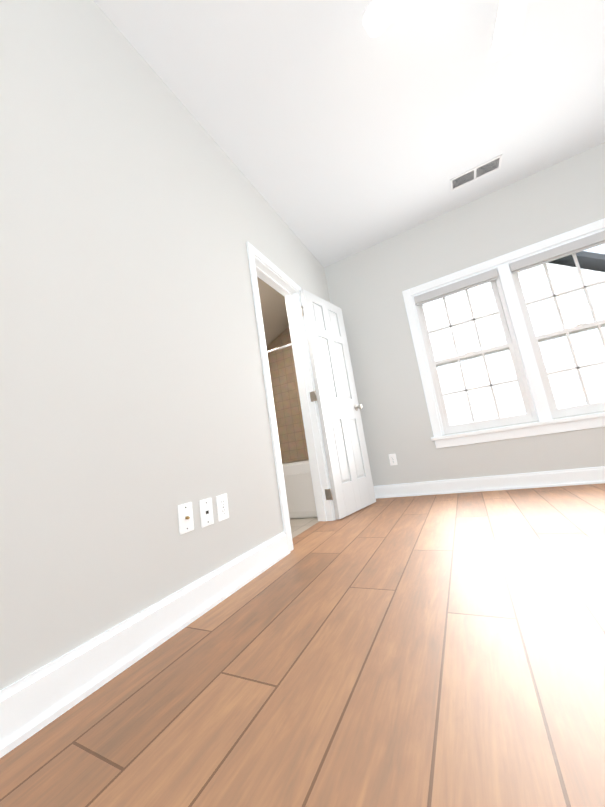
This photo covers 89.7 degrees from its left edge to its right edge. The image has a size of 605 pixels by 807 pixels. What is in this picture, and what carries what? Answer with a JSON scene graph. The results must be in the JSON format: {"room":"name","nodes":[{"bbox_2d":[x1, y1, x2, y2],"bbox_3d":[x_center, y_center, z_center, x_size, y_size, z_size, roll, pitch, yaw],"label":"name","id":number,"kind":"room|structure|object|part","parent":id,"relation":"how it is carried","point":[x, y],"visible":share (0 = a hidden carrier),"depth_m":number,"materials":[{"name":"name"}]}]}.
{"room":"empty bedroom","nodes":[
{"label":"empty bedroom","id":0,"kind":"room"},
{"bbox_2d":[0,0,329,689],"bbox_3d":[-0.767,-0.499,1.308,0.120,2.760,5.050,-13,-10,26],"label":"wall","id":1,"kind":"structure","parent":0,"point":[137,211],"depth_m":1.18,"materials":[{"name":"grey paint"}]},
{"bbox_2d":[0,531,289,757],"bbox_3d":[-0.409,0.788,1.252,0.028,0.125,1.346,-13,-10,26],"label":"baseboard","id":2,"kind":"structure","parent":1,"relation":"attached to","point":[34,702],"depth_m":0.93,"materials":[{"name":"white wood"}]},
{"bbox_2d":[178,502,193,534],"bbox_3d":[-0.480,0.476,1.266,0.020,0.116,0.072,-13,-10,26],"label":"electrical outlet","id":3,"kind":"object","parent":1,"relation":"attached to","point":[185,517],"visible":1,"depth_m":1.26,"materials":[{"name":"white plastic"}]},
{"bbox_2d":[199,498,213,527],"bbox_3d":[-0.431,0.490,1.369,0.008,0.116,0.072,-13,-10,26],"label":"electrical outlet","id":4,"kind":"object","parent":1,"relation":"attached to","point":[206,513],"visible":1,"depth_m":1.36,"materials":[{"name":"white plastic"}]},
{"bbox_2d":[216,494,228,521],"bbox_3d":[-0.382,0.497,1.460,0.008,0.116,0.072,-13,-10,26],"label":"electrical outlet","id":5,"kind":"object","parent":1,"relation":"attached to","point":[222,507],"visible":1,"depth_m":1.45,"materials":[{"name":"white plastic"}]},
{"bbox_2d":[246,242,335,550],"bbox_3d":[-0.114,-0.084,2.392,0.160,2.111,0.804,-13,-10,26],"label":"door frame","id":6,"kind":"structure","parent":1,"relation":"attached to","point":[267,271],"depth_m":2.58,"materials":[{"name":"white wood"}]},
{"bbox_3d":[0.094,-0.042,2.659,0.052,1.725,0.002,-13,-10,26],"label":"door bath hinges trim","id":7,"kind":"part","parent":6,"relation":"part of","materials":[{"name":"white wood"}]},
{"bbox_2d":[300,289,375,518],"bbox_3d":[0.343,-0.042,2.883,0.180,2.035,0.676,-16,-12,38],"label":"bathroom door","id":8,"kind":"structure","parent":1,"relation":"in","point":[348,466],"depth_m":2.81,"materials":[{"name":"white wood"}]},
{"bbox_2d":[257,277,288,346],"bbox_3d":[-1.054,-0.921,2.916,1.640,0.850,2.550,-13,-10,26],"label":"ceiling","id":9,"kind":"structure","parent":0,"point":[274,313],"depth_m":3.52,"materials":[{"name":"beige paint"}]},
{"bbox_2d":[267,326,308,462],"bbox_3d":[-0.497,-0.240,3.561,1.518,1.907,0.790,-13,-10,26],"label":"wall tile","id":10,"kind":"structure","parent":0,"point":[289,421],"depth_m":3.82,"materials":[{"name":"beige tile"}]},
{"bbox_2d":[267,343,291,353],"bbox_3d":[-0.688,-0.442,3.265,1.507,0.044,0.044,-13,-10,26],"label":"curtain rod","id":11,"kind":"object","parent":10,"relation":"attached to","point":[279,348],"depth_m":3.02,"materials":[{"name":"white metal"}]},
{"bbox_2d":[0,483,604,806],"bbox_3d":[0.643,0.629,0.552,6.070,0.100,5.210,-13,-10,26],"label":"floor","id":12,"kind":"structure","parent":0,"point":[442,650],"depth_m":0.75,"materials":[{"name":"brown wood"}]},
{"bbox_2d":[282,460,317,518],"bbox_3d":[-0.319,0.939,3.354,1.502,0.487,0.780,-13,-10,26],"label":"bathtub","id":13,"kind":"object","parent":12,"relation":"on","point":[299,490],"visible":0.06,"depth_m":2.77,"materials":[{"name":"white ceramic"}]},
{"bbox_2d":[93,0,604,266],"bbox_3d":[0.954,-2.232,0.634,4.430,0.780,5.210,-13,-10,26],"label":"ceiling","id":14,"kind":"structure","parent":0,"point":[336,132],"depth_m":1.99,"materials":[{"name":"white paint"}]},
{"bbox_2d":[362,0,527,60],"bbox_3d":[0.783,-1.861,1.019,1.267,0.649,1.233,-13,-10,26],"label":"fan","id":15,"kind":"object","parent":14,"relation":"hanging from","point":[379,16],"visible":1,"depth_m":1.41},
{"bbox_2d":[450,154,501,190],"bbox_3d":[1.522,-2.023,2.683,0.400,0.009,0.150,-13,-10,26],"label":"ceiling vent","id":16,"kind":"object","parent":14,"relation":"in","point":[476,172],"visible":1,"depth_m":2.67,"materials":[{"name":"white metal"}]},
{"bbox_2d":[270,142,604,485],"bbox_3d":[1.666,-0.596,2.982,5.950,2.780,0.160,-13,-10,26],"label":"wall","id":17,"kind":"structure","parent":0,"point":[367,286],"depth_m":3.07,"materials":[{"name":"grey paint"}]},
{"bbox_2d":[389,454,397,464],"bbox_3d":[0.942,0.584,3.168,0.072,0.116,0.008,-13,-10,26],"label":"electrical outlet","id":18,"kind":"object","parent":17,"relation":"attached to","point":[392,459],"visible":1,"depth_m":3.17,"materials":[{"name":"white plastic"}]},
{"bbox_2d":[374,466,604,498],"bbox_3d":[2.457,0.542,2.356,4.140,0.125,0.028,-13,-10,26],"label":"baseboard","id":19,"kind":"structure","parent":17,"relation":"attached to","point":[591,475],"depth_m":2.72,"materials":[{"name":"white wood"}]},
{"bbox_2d":[402,218,604,447],"bbox_3d":[1.990,-0.558,2.747,1.850,1.675,0.165,-13,-10,26],"label":"window","id":20,"kind":"structure","parent":17,"relation":"in","point":[502,312],"depth_m":2.77,"materials":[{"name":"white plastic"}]},
{"bbox_2d":[414,230,604,305],"bbox_3d":[1.884,-1.233,2.849,1.600,0.100,0.057,-13,-10,26],"label":"window blind","id":21,"kind":"object","parent":20,"relation":"attached to","point":[574,247],"visible":0.94,"depth_m":2.77,"materials":[{"name":"white plastic"}]},
{"label":"outside","id":22,"kind":"structure","parent":0,"visible":0},
{"bbox_3d":[9.338,5.952,21.603,70.000,0.200,40.810,-13,-10,26],"label":"ground","id":23,"kind":"structure","parent":22,"visible":0},
{"bbox_2d":[423,251,604,425],"bbox_3d":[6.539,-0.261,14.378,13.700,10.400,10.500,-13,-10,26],"label":"window glass","id":24,"kind":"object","parent":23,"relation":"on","point":[537,323],"depth_m":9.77,"materials":[{"name":"clear glass"}]}
]}

